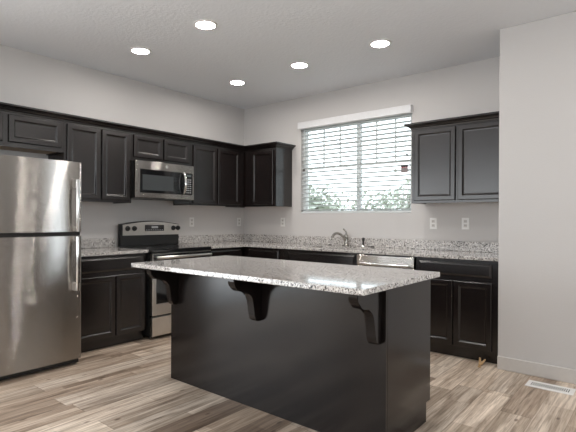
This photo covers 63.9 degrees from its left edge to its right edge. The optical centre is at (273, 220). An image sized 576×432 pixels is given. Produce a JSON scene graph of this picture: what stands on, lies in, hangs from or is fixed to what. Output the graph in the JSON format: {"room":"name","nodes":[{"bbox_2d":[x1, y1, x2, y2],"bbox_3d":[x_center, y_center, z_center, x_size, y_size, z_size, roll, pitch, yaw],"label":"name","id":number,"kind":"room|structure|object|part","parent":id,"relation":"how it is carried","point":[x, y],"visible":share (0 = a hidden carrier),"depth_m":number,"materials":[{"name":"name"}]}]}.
{"room":"kitchen","nodes":[
{"label":"kitchen","id":0,"kind":"room"},
{"bbox_2d":[0,44,243,247],"bbox_3d":[-3.388,-0.198,3.260,0.150,2.809,9.300,0,0,40],"label":"wall","id":1,"kind":"structure","parent":0,"point":[28,79],"depth_m":5.14,"materials":[{"name":"paint"}]},
{"bbox_2d":[0,111,63,155],"bbox_3d":[-2.409,-0.779,4.026,0.348,0.293,1.013,0,0,40],"label":"upper cabinet","id":2,"kind":"object","parent":1,"relation":"attached to","point":[18,132],"visible":1,"depth_m":4.10,"materials":[{"name":"brown wood"}]},
{"bbox_3d":[-2.446,-0.790,3.729,0.020,0.236,0.462,0,0,40],"label":"door","id":3,"kind":"part","parent":2,"relation":"part of","materials":[{"name":"brown wood"}]},
{"bbox_3d":[-2.120,-0.790,4.115,0.020,0.236,0.452,0,0,40],"label":"door","id":4,"kind":"part","parent":2,"relation":"part of","materials":[{"name":"brown wood"}]},
{"bbox_2d":[0,102,295,150],"bbox_3d":[-1.211,-0.955,4.759,0.637,0.061,3.898,0,0,40],"label":"crown molding","id":5,"kind":"structure","parent":2,"relation":"attached to","point":[6,107],"depth_m":4.80,"materials":[{"name":"brown wood"}]},
{"bbox_2d":[48,121,130,203],"bbox_3d":[-1.851,-0.553,4.690,0.348,0.743,0.718,0,0,40],"label":"upper cabinet","id":6,"kind":"object","parent":1,"relation":"attached to","point":[104,154],"visible":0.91,"depth_m":4.60,"materials":[{"name":"brown wood"}]},
{"bbox_3d":[-1.833,-0.557,4.457,0.020,0.700,0.332,0,0,40],"label":"door","id":7,"kind":"part","parent":6,"relation":"part of","materials":[{"name":"brown wood"}]},
{"bbox_3d":[-1.613,-0.557,4.718,0.020,0.700,0.310,0,0,40],"label":"door","id":8,"kind":"part","parent":6,"relation":"part of","materials":[{"name":"brown wood"}]},
{"bbox_2d":[81,238,114,248],"bbox_3d":[-2.009,0.245,4.764,0.020,0.100,0.800,0,0,40],"label":"backsplash","id":9,"kind":"structure","parent":1,"relation":"attached to","point":[99,242],"depth_m":4.92,"materials":[{"name":"stone"}]},
{"bbox_2d":[131,133,189,165],"bbox_3d":[-1.362,-0.781,5.268,0.348,0.287,0.793,0,0,40],"label":"upper cabinet","id":10,"kind":"object","parent":1,"relation":"attached to","point":[143,147],"visible":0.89,"depth_m":5.12,"materials":[{"name":"brown wood"}]},
{"bbox_3d":[-1.360,-0.789,5.016,0.020,0.236,0.366,0,0,40],"label":"door","id":11,"kind":"part","parent":10,"relation":"part of","materials":[{"name":"brown wood"}]},
{"bbox_2d":[131,160,193,203],"bbox_3d":[-1.318,-0.410,5.231,0.463,0.447,0.787,0,0,40],"label":"microwave","id":12,"kind":"object","parent":10,"relation":"attached to","point":[150,180],"visible":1,"depth_m":5.09,"materials":[{"name":"silver metal"}]},
{"bbox_3d":[-1.016,-0.420,5.282,0.068,0.259,0.036,0,0,40],"label":"handle","id":13,"kind":"part","parent":12,"relation":"part of","materials":[{"name":"silver metal"}]},
{"bbox_3d":[-1.010,-0.418,5.347,0.004,0.246,0.158,0,0,40],"label":"control panel","id":14,"kind":"part","parent":12,"relation":"part of","materials":[{"name":"black glass"}]},
{"bbox_3d":[-1.115,-0.788,5.306,0.020,0.236,0.354,0,0,40],"label":"door","id":15,"kind":"part","parent":10,"relation":"part of","materials":[{"name":"brown wood"}]},
{"bbox_2d":[189,217,193,226],"bbox_3d":[-1.050,0.024,5.909,0.010,0.118,0.074,0,0,40],"label":"wall outlet","id":16,"kind":"object","parent":1,"relation":"attached to","point":[191,219],"visible":1,"depth_m":5.90,"materials":[{"name":"white plastic"}]},
{"bbox_2d":[173,142,243,206],"bbox_3d":[-0.814,-0.552,5.920,0.348,0.743,0.905,0,0,40],"label":"upper cabinet","id":17,"kind":"object","parent":1,"relation":"attached to","point":[218,171],"visible":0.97,"depth_m":5.79,"materials":[{"name":"brown wood"}]},
{"bbox_3d":[-0.837,-0.549,5.638,0.020,0.698,0.374,0,0,40],"label":"door","id":18,"kind":"part","parent":17,"relation":"part of","materials":[{"name":"brown wood"}]},
{"bbox_3d":[-0.577,-0.548,5.946,0.020,0.698,0.384,0,0,40],"label":"door","id":19,"kind":"part","parent":17,"relation":"part of","materials":[{"name":"brown wood"}]},
{"bbox_2d":[237,218,240,225],"bbox_3d":[-0.494,0.024,6.568,0.010,0.118,0.074,0,0,40],"label":"wall outlet","id":20,"kind":"object","parent":1,"relation":"attached to","point":[238,219],"visible":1,"depth_m":6.56,"materials":[{"name":"white plastic"}]},
{"bbox_2d":[0,0,575,108],"bbox_3d":[0.115,-1.628,0.306,9.300,0.100,9.300,0,0,40],"label":"ceiling","id":21,"kind":"structure","parent":0,"point":[256,43],"depth_m":4.00,"materials":[{"name":"white paint"}]},
{"bbox_2d":[130,47,150,54],"bbox_3d":[-1.251,-1.591,4.337,0.196,0.008,0.196,0,0,40],"label":"recessed light","id":22,"kind":"object","parent":21,"relation":"in","point":[137,50],"visible":1,"depth_m":4.32,"materials":[{"name":"white plastic"}]},
{"bbox_2d":[132,48,148,53],"bbox_3d":[-1.251,-1.592,4.337,0.152,0.005,0.152,0,0,40],"label":"diffuser","id":23,"kind":"object","parent":22,"relation":"attached to","point":[135,50],"depth_m":4.33,"materials":[{"name":"white plastic"}]},
{"bbox_2d":[193,19,217,29],"bbox_3d":[-0.554,-1.586,3.748,0.196,0.008,0.196,0,0,40],"label":"recessed light","id":24,"kind":"object","parent":21,"relation":"in","point":[204,24],"visible":1,"depth_m":3.74,"materials":[{"name":"white plastic"}]},
{"bbox_2d":[196,22,214,28],"bbox_3d":[-0.554,-1.587,3.748,0.152,0.005,0.152,0,0,40],"label":"diffuser","id":25,"kind":"object","parent":24,"relation":"attached to","point":[201,25],"depth_m":3.76,"materials":[{"name":"white plastic"}]},
{"bbox_2d":[229,80,245,84],"bbox_3d":[-0.422,-1.589,5.328,0.196,0.008,0.196,0,0,40],"label":"recessed light","id":26,"kind":"object","parent":21,"relation":"in","point":[234,82],"visible":1,"depth_m":5.32,"materials":[{"name":"white plastic"}]},
{"bbox_2d":[231,81,243,83],"bbox_3d":[-0.422,-1.590,5.328,0.152,0.005,0.152,0,0,40],"label":"diffuser","id":27,"kind":"object","parent":26,"relation":"attached to","point":[232,82],"depth_m":5.32,"materials":[{"name":"white plastic"}]},
{"bbox_2d":[290,62,308,67],"bbox_3d":[0.263,-1.584,4.721,0.196,0.008,0.196,0,0,40],"label":"recessed light","id":28,"kind":"object","parent":21,"relation":"in","point":[294,64],"visible":1,"depth_m":4.71,"materials":[{"name":"white plastic"}]},
{"bbox_2d":[292,63,306,67],"bbox_3d":[0.263,-1.586,4.721,0.152,0.005,0.152,0,0,40],"label":"diffuser","id":29,"kind":"object","parent":28,"relation":"attached to","point":[294,65],"depth_m":4.72,"materials":[{"name":"white plastic"}]},
{"bbox_2d":[369,39,391,47],"bbox_3d":[0.954,-1.580,4.131,0.196,0.008,0.196,0,0,40],"label":"recessed light","id":30,"kind":"object","parent":21,"relation":"in","point":[379,43],"visible":1,"depth_m":4.12,"materials":[{"name":"white plastic"}]},
{"bbox_2d":[372,41,388,46],"bbox_3d":[0.954,-1.581,4.131,0.152,0.005,0.152,0,0,40],"label":"diffuser","id":31,"kind":"object","parent":30,"relation":"attached to","point":[374,43],"depth_m":4.13,"materials":[{"name":"white plastic"}]},
{"bbox_2d":[0,333,575,431],"bbox_3d":[0.102,1.271,0.314,9.300,0.080,9.300,0,0,40],"label":"floor","id":32,"kind":"structure","parent":0,"point":[129,386],"depth_m":3.12,"materials":[{"name":"wood"}]},
{"bbox_2d":[0,154,81,380],"bbox_3d":[-2.182,0.353,3.807,0.895,1.714,0.863,0,0,40],"label":"refrigerator","id":33,"kind":"object","parent":32,"relation":"on","point":[40,199],"visible":1,"depth_m":3.62,"materials":[{"name":"silver metal"}]},
{"bbox_3d":[-1.924,0.646,3.589,0.073,1.030,0.863,0,0,40],"label":"door","id":34,"kind":"part","parent":33,"relation":"part of","materials":[{"name":"silver metal"}]},
{"bbox_3d":[-1.920,-0.195,3.587,0.073,0.582,0.863,0,0,40],"label":"freezer door","id":35,"kind":"part","parent":33,"relation":"part of","materials":[{"name":"silver metal"}]},
{"bbox_3d":[-1.640,0.551,3.828,0.062,0.064,0.036,0,0,40],"label":"handle mount","id":36,"kind":"part","parent":33,"relation":"part of","materials":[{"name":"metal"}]},
{"bbox_3d":[-1.636,-0.305,3.825,0.062,0.064,0.036,0,0,40],"label":"handle mount","id":37,"kind":"part","parent":33,"relation":"part of","materials":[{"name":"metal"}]},
{"bbox_3d":[-1.618,0.358,3.808,0.028,0.446,0.035,0,0,-31],"label":"handle","id":38,"kind":"part","parent":33,"relation":"part of","materials":[{"name":"silver metal"}]},
{"bbox_3d":[-1.616,-0.121,3.807,0.028,0.428,0.035,0,0,-31],"label":"handle","id":39,"kind":"part","parent":33,"relation":"part of","materials":[{"name":"silver metal"}]},
{"bbox_2d":[81,253,145,352],"bbox_3d":[-1.773,0.769,4.576,0.628,0.883,0.778,0,0,40],"label":"base cabinet","id":40,"kind":"object","parent":32,"relation":"on","point":[113,292],"visible":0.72,"depth_m":4.38,"materials":[{"name":"brown wood"}]},
{"bbox_3d":[-1.646,0.815,4.256,0.020,0.578,0.401,0,0,40],"label":"door","id":41,"kind":"part","parent":40,"relation":"part of","materials":[{"name":"brown wood"}]},
{"bbox_3d":[-1.538,0.421,4.380,0.020,0.133,0.730,0,0,40],"label":"drawer","id":42,"kind":"part","parent":40,"relation":"part of","materials":[{"name":"brown wood"}]},
{"bbox_2d":[81,238,147,256],"bbox_3d":[-1.769,0.262,4.562,0.646,0.130,0.800,0,0,40],"label":"countertop","id":43,"kind":"structure","parent":40,"relation":"on","point":[99,246],"depth_m":4.70,"materials":[{"name":"stone"}]},
{"bbox_3d":[-1.407,0.816,4.539,0.020,0.578,0.317,0,0,40],"label":"door","id":44,"kind":"part","parent":40,"relation":"part of","materials":[{"name":"brown wood"}]},
{"bbox_2d":[118,221,211,338],"bbox_3d":[-1.187,0.610,5.143,0.736,1.202,0.818,0,0,40],"label":"range","id":45,"kind":"object","parent":32,"relation":"on","point":[138,234],"visible":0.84,"depth_m":4.98,"materials":[{"name":"silver metal"}]},
{"bbox_3d":[-1.412,0.093,5.352,0.012,0.154,0.760,0,0,40],"label":"control panel","id":46,"kind":"part","parent":45,"relation":"part of","materials":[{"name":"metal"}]},
{"bbox_3d":[-0.986,1.082,4.952,0.040,0.193,0.780,0,0,40],"label":"storage drawer","id":47,"kind":"part","parent":45,"relation":"part of","materials":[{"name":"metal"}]},
{"bbox_2d":[120,244,210,252],"bbox_3d":[-1.194,0.310,5.129,0.610,0.030,0.788,0,0,40],"label":"cooktop","id":48,"kind":"object","parent":45,"relation":"in","point":[158,248],"depth_m":5.03,"materials":[{"name":"black glass"}]},
{"bbox_3d":[-0.982,0.655,4.950,0.044,0.627,0.780,0,0,40],"label":"oven door","id":49,"kind":"part","parent":45,"relation":"part of","materials":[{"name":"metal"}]},
{"bbox_3d":[-0.964,0.381,4.934,0.001,0.066,0.772,0,0,40],"label":"door trim","id":50,"kind":"part","parent":45,"relation":"part of","materials":[{"name":"silver metal"}]},
{"bbox_3d":[-0.941,0.381,4.915,0.067,0.032,0.738,0,0,40],"label":"handle","id":51,"kind":"part","parent":45,"relation":"part of","materials":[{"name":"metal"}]},
{"bbox_2d":[208,247,241,256],"bbox_3d":[-0.808,0.771,5.720,0.628,0.883,0.590,0,0,40],"label":"base cabinet","id":52,"kind":"object","parent":32,"relation":"on","point":[234,251],"visible":0.11,"depth_m":5.54,"materials":[{"name":"brown wood"}]},
{"bbox_2d":[242,247,283,259],"bbox_3d":[-0.163,0.773,6.012,1.234,0.883,0.628,0,0,40],"label":"base cabinet","id":53,"kind":"object","parent":32,"relation":"on","point":[256,252],"visible":0.18,"depth_m":5.58,"materials":[{"name":"brown wood"}]},
{"bbox_3d":[-0.127,0.424,5.584,0.485,0.133,0.020,0,0,40],"label":"drawer","id":54,"kind":"part","parent":53,"relation":"part of","materials":[{"name":"brown wood"}]},
{"bbox_2d":[174,234,498,260],"bbox_3d":[0.531,0.271,5.020,3.572,0.130,1.250,0,0,40],"label":"countertop","id":55,"kind":"structure","parent":53,"relation":"on","point":[466,250],"depth_m":5.21,"materials":[{"name":"stone"}]},
{"bbox_2d":[331,228,348,245],"bbox_3d":[0.775,0.200,5.358,0.076,0.212,0.329,0,0,40],"label":"kitchen faucet","id":56,"kind":"object","parent":55,"relation":"on","point":[345,237],"visible":0.95,"depth_m":5.43,"materials":[{"name":"silver metal"}]},
{"bbox_3d":[0.757,0.195,5.348,0.032,0.120,0.292,0,0,43],"label":"spout","id":57,"kind":"part","parent":56,"relation":"part of","materials":[{"name":"silver metal"}]},
{"bbox_2d":[146,269,430,431],"bbox_3d":[0.013,0.783,3.118,1.799,0.880,0.866,0,0,40],"label":"kitchen island","id":58,"kind":"object","parent":32,"relation":"on","point":[317,360],"visible":0.89,"depth_m":2.76,"materials":[{"name":"brown wood"}]},
{"bbox_2d":[131,255,439,295],"bbox_3d":[-0.002,0.327,3.070,1.877,0.030,0.947,0,0,40],"label":"island countertop","id":59,"kind":"structure","parent":58,"relation":"on","point":[338,278],"depth_m":2.76,"materials":[{"name":"stone"}]},
{"bbox_3d":[0.775,0.787,2.641,0.019,0.880,0.580,0,0,40],"label":"panel","id":60,"kind":"part","parent":58,"relation":"part of","materials":[{"name":"black wood"}]},
{"bbox_2d":[284,249,358,265],"bbox_3d":[0.679,0.779,5.301,0.965,0.883,0.628,0,0,40],"label":"base cabinet","id":61,"kind":"object","parent":32,"relation":"on","point":[289,254],"visible":0.09,"depth_m":5.03,"materials":[{"name":"brown wood"}]},
{"bbox_2d":[357,253,416,269],"bbox_3d":[1.272,0.785,4.758,0.623,0.879,0.678,0,0,40],"label":"dishwasher","id":62,"kind":"object","parent":32,"relation":"on","point":[371,260],"visible":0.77,"depth_m":4.50,"materials":[{"name":"silver metal"}]},
{"bbox_3d":[1.069,0.434,4.513,0.535,0.020,0.042,0,0,40],"label":"handle","id":63,"kind":"part","parent":62,"relation":"part of","materials":[{"name":"silver metal"}]},
{"bbox_3d":[1.101,0.787,4.554,0.610,0.655,0.049,0,0,40],"label":"door","id":64,"kind":"part","parent":62,"relation":"part of","materials":[{"name":"silver metal"}]},
{"bbox_2d":[417,257,497,363],"bbox_3d":[1.815,0.787,4.343,0.729,0.883,0.628,0,0,40],"label":"base cabinet","id":65,"kind":"object","parent":32,"relation":"on","point":[464,297],"visible":0.77,"depth_m":4.07,"materials":[{"name":"brown wood"}]},
{"bbox_3d":[1.479,0.826,4.229,0.312,0.578,0.020,0,0,40],"label":"door","id":66,"kind":"part","parent":65,"relation":"part of","materials":[{"name":"brown wood"}]},
{"bbox_3d":[1.606,0.435,4.122,0.640,0.119,0.020,0,0,40],"label":"drawer","id":67,"kind":"part","parent":65,"relation":"part of","materials":[{"name":"brown wood"}]},
{"bbox_3d":[1.730,0.828,4.017,0.316,0.578,0.020,0,0,40],"label":"door","id":68,"kind":"part","parent":65,"relation":"part of","materials":[{"name":"brown wood"}]},
{"bbox_2d":[478,357,485,367],"bbox_3d":[1.749,1.205,3.908,0.057,0.050,0.145,0,0,40],"label":"wood shim","id":69,"kind":"object","parent":32,"relation":"on","point":[484,360],"visible":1,"depth_m":3.92,"materials":[{"name":"brown wood"}]},
{"bbox_2d":[525,380,575,395],"bbox_3d":[2.033,1.228,3.394,0.304,0.006,0.149,0,0,40],"label":"floor vent","id":70,"kind":"object","parent":32,"relation":"in","point":[560,389],"visible":1,"depth_m":3.38,"materials":[{"name":"white plastic"}]},
{"bbox_2d":[244,57,499,242],"bbox_3d":[0.986,-0.183,5.555,3.577,2.809,0.150,0,0,40],"label":"wall","id":71,"kind":"structure","parent":0,"point":[472,88],"depth_m":5.22,"materials":[{"name":"paint"}]},
{"bbox_2d":[239,148,291,207],"bbox_3d":[-0.205,-0.550,6.232,0.873,0.743,0.348,0,0,40],"label":"upper cabinet","id":72,"kind":"object","parent":71,"relation":"attached to","point":[267,179],"visible":0.91,"depth_m":5.98,"materials":[{"name":"brown wood"}]},
{"bbox_3d":[-0.151,-0.546,5.972,0.374,0.698,0.020,0,0,40],"label":"door","id":73,"kind":"part","parent":72,"relation":"part of","materials":[{"name":"brown wood"}]},
{"bbox_2d":[281,218,284,226],"bbox_3d":[0.120,0.025,6.180,0.074,0.118,0.010,0,0,40],"label":"wall outlet","id":74,"kind":"object","parent":71,"relation":"attached to","point":[282,219],"visible":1,"depth_m":6.17,"materials":[{"name":"white plastic"}]},
{"bbox_2d":[179,234,498,252],"bbox_3d":[0.531,0.256,5.020,3.572,0.100,1.250,0,0,40],"label":"backsplash","id":75,"kind":"structure","parent":71,"relation":"attached to","point":[492,247],"depth_m":5.43,"materials":[{"name":"stone"}]},
{"bbox_2d":[303,113,411,211],"bbox_3d":[0.985,-0.641,5.577,1.499,1.115,0.070,0,0,40],"label":"window","id":76,"kind":"structure","parent":71,"relation":"in","point":[360,125],"depth_m":5.54,"materials":[{"name":"plastic"}]},
{"bbox_2d":[298,104,412,212],"bbox_3d":[0.926,-0.669,5.505,1.530,1.168,0.119,0,0,40],"label":"window blind","id":77,"kind":"object","parent":76,"relation":"attached to","point":[405,109],"visible":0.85,"depth_m":5.44,"materials":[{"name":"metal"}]},
{"bbox_3d":[0.738,-0.637,5.705,0.002,1.062,0.057,0,0,40],"label":"ladder cord","id":78,"kind":"part","parent":77,"relation":"part of","materials":[{"name":"white fabric"}]},
{"bbox_3d":[0.943,-0.095,5.531,1.491,0.020,0.050,0,0,40],"label":"rail","id":79,"kind":"part","parent":77,"relation":"part of","materials":[{"name":"white plastic"}]},
{"bbox_3d":[0.987,-0.636,5.495,0.002,1.062,0.057,0,0,40],"label":"ladder cord","id":80,"kind":"part","parent":77,"relation":"part of","materials":[{"name":"white fabric"}]},
{"bbox_3d":[1.196,-0.634,5.318,0.002,1.062,0.057,0,0,40],"label":"ladder cord","id":81,"kind":"part","parent":77,"relation":"part of","materials":[{"name":"white fabric"}]},
{"bbox_2d":[401,165,407,172],"bbox_3d":[1.436,-0.566,5.066,0.081,0.084,0.001,0,0,40],"label":"tag","id":82,"kind":"object","parent":77,"relation":"hanging from","point":[404,168],"visible":1,"depth_m":5.07,"materials":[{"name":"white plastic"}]},
{"bbox_3d":[1.445,-0.884,5.065,0.003,0.558,0.004,0,0,40],"label":"lift cord","id":83,"kind":"part","parent":77,"relation":"part of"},
{"bbox_2d":[430,218,436,228],"bbox_3d":[1.682,0.034,4.863,0.074,0.118,0.010,0,0,40],"label":"wall outlet","id":84,"kind":"object","parent":71,"relation":"attached to","point":[433,221],"visible":1,"depth_m":4.86,"materials":[{"name":"white plastic"}]},
{"bbox_2d":[411,120,498,203],"bbox_3d":[1.845,-0.538,4.503,0.907,0.739,0.348,0,0,40],"label":"upper cabinet","id":85,"kind":"object","parent":71,"relation":"attached to","point":[459,163],"visible":0.77,"depth_m":4.39,"materials":[{"name":"brown wood"}]},
{"bbox_3d":[1.572,-0.546,4.519,0.406,0.705,0.020,0,0,40],"label":"door","id":86,"kind":"part","parent":85,"relation":"part of","materials":[{"name":"brown wood"}]},
{"bbox_2d":[404,111,498,129],"bbox_3d":[1.811,-0.940,4.506,0.967,0.061,0.388,0,0,40],"label":"crown molding","id":87,"kind":"structure","parent":85,"relation":"attached to","point":[489,116],"depth_m":4.37,"materials":[{"name":"brown wood"}]},
{"bbox_3d":[1.905,-0.544,4.237,0.418,0.705,0.020,0,0,40],"label":"door","id":88,"kind":"part","parent":85,"relation":"part of","materials":[{"name":"brown wood"}]},
{"bbox_2d":[462,218,468,228],"bbox_3d":[1.933,0.034,4.651,0.074,0.118,0.010,0,0,40],"label":"wall outlet","id":89,"kind":"object","parent":71,"relation":"attached to","point":[465,221],"visible":1,"depth_m":4.65,"materials":[{"name":"white plastic"}]},
{"bbox_2d":[498,11,575,369],"bbox_3d":[4.156,-0.160,2.334,5.423,2.809,0.686,0,0,40],"label":"wall","id":90,"kind":"structure","parent":0,"point":[537,251],"depth_m":3.64,"materials":[{"name":"paint"}]},
{"bbox_2d":[497,356,575,383],"bbox_3d":[3.924,1.190,2.070,5.423,0.108,0.014,0,0,40],"label":"baseboard","id":91,"kind":"structure","parent":90,"relation":"attached to","point":[567,375],"depth_m":3.62,"materials":[{"name":"paint"}]},
{"label":"outside","id":92,"kind":"structure","parent":0,"visible":0},
{"bbox_3d":[14.391,1.785,24.237,50.000,0.100,44.000,0,0,40],"label":"ground","id":93,"kind":"structure","parent":92,"visible":0},
{"bbox_2d":[309,170,355,210],"bbox_3d":[1.123,-0.070,16.173,3.502,3.536,3.747,0,0,-27],"label":"tree","id":94,"kind":"object","parent":93,"relation":"on","point":[323,190],"visible":0.23,"depth_m":15.88,"materials":[{"name":"green plant"}]},
{"bbox_2d":[314,191,367,208],"bbox_3d":[2.195,0.049,24.666,5.303,3.264,5.092,0,0,30],"label":"shrub","id":95,"kind":"object","parent":93,"relation":"on","point":[329,191],"visible":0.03,"depth_m":24.33,"materials":[{"name":"green plant"}]},
{"bbox_2d":[336,185,404,209],"bbox_3d":[4.998,0.047,20.199,5.330,3.318,4.861,0,0,40],"label":"shrub","id":96,"kind":"object","parent":93,"relation":"on","point":[383,201],"visible":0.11,"depth_m":20.09,"materials":[{"name":"green plant"}]},
{"bbox_2d":[377,169,409,209],"bbox_3d":[4.748,-0.010,14.857,3.460,3.458,3.455,0,0,40],"label":"tree","id":97,"kind":"object","parent":93,"relation":"on","point":[407,181],"visible":0.08,"depth_m":14.74,"materials":[{"name":"green plant"}]}
]}

